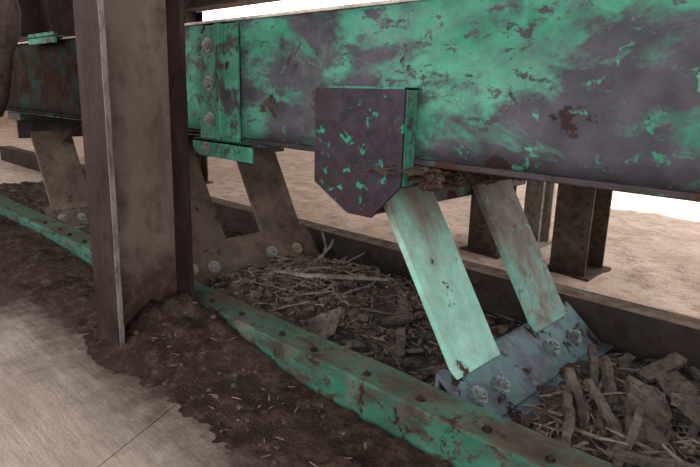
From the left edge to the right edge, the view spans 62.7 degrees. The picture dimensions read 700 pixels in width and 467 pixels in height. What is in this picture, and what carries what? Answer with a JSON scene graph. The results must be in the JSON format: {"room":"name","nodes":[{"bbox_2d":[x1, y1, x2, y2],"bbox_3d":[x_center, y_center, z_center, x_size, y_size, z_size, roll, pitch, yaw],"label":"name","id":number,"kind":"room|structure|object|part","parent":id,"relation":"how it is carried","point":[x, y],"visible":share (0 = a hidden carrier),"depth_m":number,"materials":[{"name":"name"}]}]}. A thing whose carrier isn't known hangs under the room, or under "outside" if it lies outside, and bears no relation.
{"room":"sawmill","nodes":[
{"label":"sawmill","id":0,"kind":"room"},
{"bbox_2d":[0,111,16,124],"bbox_3d":[-8.651,-3.692,9.256,0.200,3.922,12.200,14,19,42],"label":"wall","id":1,"kind":"structure","parent":0,"point":[4,120],"depth_m":11.44,"materials":[{"name":"concrete"}]},
{"bbox_2d":[0,284,364,466],"bbox_3d":[-3.568,0.543,0.790,12.000,0.011,6.000,14,19,42],"label":"floor","id":2,"kind":"structure","parent":0,"point":[59,407],"depth_m":1.45,"materials":[{"name":"concrete"}]},
{"bbox_2d":[82,333,97,343],"bbox_3d":[-0.673,0.342,1.885,0.265,0.018,0.295,14,19,42],"label":"base plate","id":3,"kind":"object","parent":2,"relation":"on","point":[88,337],"visible":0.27,"depth_m":1.85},
{"bbox_2d":[73,0,124,348],"bbox_3d":[-0.686,-1.532,1.353,0.169,3.910,0.054,14,19,42],"label":"flange","id":4,"kind":"object","parent":3,"relation":"on","point":[86,21],"depth_m":1.66,"materials":[{"name":"brown metal"}]},
{"bbox_3d":[-0.628,-1.517,1.300,0.008,3.910,0.054,14,19,42],"label":"near flange edge","id":5,"kind":"part","parent":4,"relation":"part of","materials":[{"name":"brown metal"}]},
{"bbox_2d":[103,0,176,327],"bbox_3d":[-0.606,-1.551,1.440,0.012,3.910,0.263,14,19,42],"label":"web","id":6,"kind":"object","parent":3,"relation":"on","point":[136,30],"visible":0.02,"depth_m":1.76,"materials":[{"name":"metal"}]},
{"bbox_2d":[165,0,194,297],"bbox_3d":[-0.521,-1.569,1.521,0.169,3.910,0.054,14,19,42],"label":"flange","id":7,"kind":"object","parent":3,"relation":"on","point":[172,7],"depth_m":1.79,"materials":[{"name":"brown metal"}]},
{"bbox_3d":[-0.462,-1.554,1.469,0.008,3.910,0.049,14,19,42],"label":"far flange edge","id":8,"kind":"part","parent":7,"relation":"part of","materials":[{"name":"brown metal"}]},
{"bbox_2d":[0,215,451,466],"bbox_3d":[-1.080,0.185,2.187,5.588,0.167,0.375,14,19,42],"label":"drift","id":9,"kind":"object","parent":2,"relation":"on","point":[32,264],"visible":0.89,"depth_m":1.63,"materials":[{"name":"soil"}]},
{"bbox_2d":[0,124,557,323],"bbox_3d":[6.073,-2.224,13.416,50.000,0.188,52.000,14,19,42],"label":"ground","id":10,"kind":"structure","parent":0,"point":[9,172],"depth_m":5.66,"materials":[{"name":"beige sand"}]},
{"bbox_2d":[184,11,212,183],"bbox_3d":[-1.331,-1.119,4.840,0.230,1.410,0.220,14,19,42],"label":"steel post","id":11,"kind":"object","parent":10,"relation":"on","point":[189,17],"visible":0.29,"depth_m":4.95,"materials":[{"name":"brown metal"}]},
{"bbox_2d":[0,181,699,466],"bbox_3d":[-0.365,0.140,2.490,6.196,0.142,0.796,14,19,42],"label":"soil bed","id":12,"kind":"object","parent":10,"relation":"on","point":[33,195],"visible":0.2,"depth_m":2.02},
{"bbox_2d":[84,231,699,466],"bbox_3d":[0.132,0.306,1.733,2.856,0.223,1.214,14,19,42],"label":"debris","id":13,"kind":"object","parent":12,"relation":"on","point":[687,441],"visible":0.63,"depth_m":2.02,"materials":[{"name":"brown wood"}]},
{"bbox_2d":[134,255,699,466],"bbox_3d":[0.250,0.364,1.638,2.331,0.170,1.188,14,19,42],"label":"chips","id":14,"kind":"object","parent":12,"relation":"on","point":[600,423],"visible":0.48,"depth_m":1.96,"materials":[{"name":"brown wood"}]},
{"bbox_2d":[299,298,699,466],"bbox_3d":[0.570,0.376,1.637,1.477,0.168,0.713,14,19,42],"label":"bark slabs","id":15,"kind":"object","parent":12,"relation":"on","point":[644,407],"visible":0.7,"depth_m":1.46},
{"bbox_2d":[0,146,699,466],"bbox_3d":[-0.982,-0.037,3.046,8.500,0.182,1.020,14,19,42],"label":"base frame","id":16,"kind":"object","parent":10,"relation":"on","point":[471,420],"visible":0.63,"depth_m":1.71,"materials":[{"name":"paint"}]},
{"bbox_2d":[30,130,87,210],"bbox_3d":[-1.655,-0.377,3.292,0.259,0.448,0.220,14,19,42],"label":"rocker arm","id":17,"kind":"object","parent":16,"relation":"on","point":[64,181],"visible":0.9,"depth_m":3.28},
{"bbox_2d":[188,145,225,244],"bbox_3d":[-0.686,-0.135,2.414,0.259,0.448,0.250,14,19,42],"label":"rocker arm","id":18,"kind":"object","parent":16,"relation":"on","point":[206,226],"visible":0.31,"depth_m":2.45},
{"bbox_2d":[5,0,699,217],"bbox_3d":[-0.950,-0.686,2.826,8.600,0.540,0.863,14,19,42],"label":"trough","id":19,"kind":"object","parent":18,"relation":"on","point":[446,98],"visible":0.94,"depth_m":1.30,"materials":[{"name":"paint"}]},
{"bbox_2d":[18,0,189,41],"bbox_3d":[-2.525,-2.168,4.312,4.400,1.592,1.350,14,19,42],"label":"hopper","id":20,"kind":"object","parent":19,"relation":"on","point":[37,16],"visible":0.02,"depth_m":2.90,"materials":[{"name":"brown metal"}]},
{"bbox_3d":[-2.364,-1.002,3.683,5.300,0.350,0.014,14,19,42],"label":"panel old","id":21,"kind":"part","parent":19,"relation":"part of","materials":[{"name":"paint"}]},
{"bbox_3d":[0.015,-0.202,1.438,0.298,0.313,0.008,14,19,42],"label":"cheek plate","id":22,"kind":"part","parent":19,"relation":"part of","materials":[{"name":"paint"}]},
{"bbox_3d":[0.780,-0.195,0.758,3.160,0.355,0.013,14,19,42],"label":"panel","id":23,"kind":"part","parent":19,"relation":"part of","materials":[{"name":"paint"}]},
{"bbox_2d":[236,147,299,231],"bbox_3d":[-0.388,-0.202,2.716,0.259,0.448,0.230,14,19,42],"label":"rocker arm","id":24,"kind":"object","parent":16,"relation":"on","point":[264,182],"visible":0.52,"depth_m":2.71},
{"bbox_2d":[383,185,499,379],"bbox_3d":[0.239,0.112,1.512,0.259,0.448,0.235,14,19,42],"label":"rocker arm","id":25,"kind":"object","parent":16,"relation":"on","point":[463,334],"visible":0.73,"depth_m":1.49},
{"bbox_2d":[472,179,566,332],"bbox_3d":[0.532,0.046,1.809,0.259,0.448,0.240,14,19,42],"label":"rocker arm","id":26,"kind":"object","parent":16,"relation":"on","point":[533,284],"visible":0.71,"depth_m":1.79},
{"bbox_2d":[206,150,699,318],"bbox_3d":[1.472,-0.175,4.172,8.480,0.061,4.000,14,19,42],"label":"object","id":27,"kind":"structure","parent":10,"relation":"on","point":[652,253],"depth_m":3.51,"materials":[{"name":"beige sand"}]},
{"bbox_2d":[459,186,516,258],"bbox_3d":[0.759,-0.587,2.901,0.230,1.410,0.220,14,19,42],"label":"steel post","id":28,"kind":"object","parent":10,"relation":"on","point":[480,239],"visible":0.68,"depth_m":2.99,"materials":[{"name":"brown metal"}]},
{"bbox_2d":[187,0,283,11],"bbox_3d":[-0.302,-1.651,3.709,12.000,0.212,0.160,14,19,42],"label":"support beam","id":29,"kind":"structure","parent":28,"relation":"on","point":[194,5],"depth_m":4.35,"materials":[{"name":"brown metal"}]},
{"bbox_2d":[524,180,554,248],"bbox_3d":[1.050,-0.522,3.083,0.160,1.212,0.200,14,19,42],"label":"steel post","id":30,"kind":"object","parent":10,"relation":"on","point":[539,195],"visible":0.13,"depth_m":3.14,"materials":[{"name":"brown metal"}]},
{"bbox_2d":[547,184,612,281],"bbox_3d":[1.098,-0.500,2.587,0.230,1.410,0.280,14,19,42],"label":"steel post","id":31,"kind":"object","parent":10,"relation":"on","point":[581,220],"visible":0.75,"depth_m":2.65,"materials":[{"name":"brown metal"}]},
{"bbox_3d":[1.893,-5.013,7.395,19.000,0.040,17.400,14,19,42],"label":"roof canopy","id":32,"kind":"object","parent":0,"visible":0},
{"bbox_2d":[0,0,20,116],"bbox_3d":[-1.464,-2.100,2.019,0.300,3.316,0.300,14,19,42],"label":"chute","id":33,"kind":"object","parent":32,"relation":"attached to","point":[10,11],"visible":1,"depth_m":2.33,"materials":[{"name":"brown metal"}]}
]}

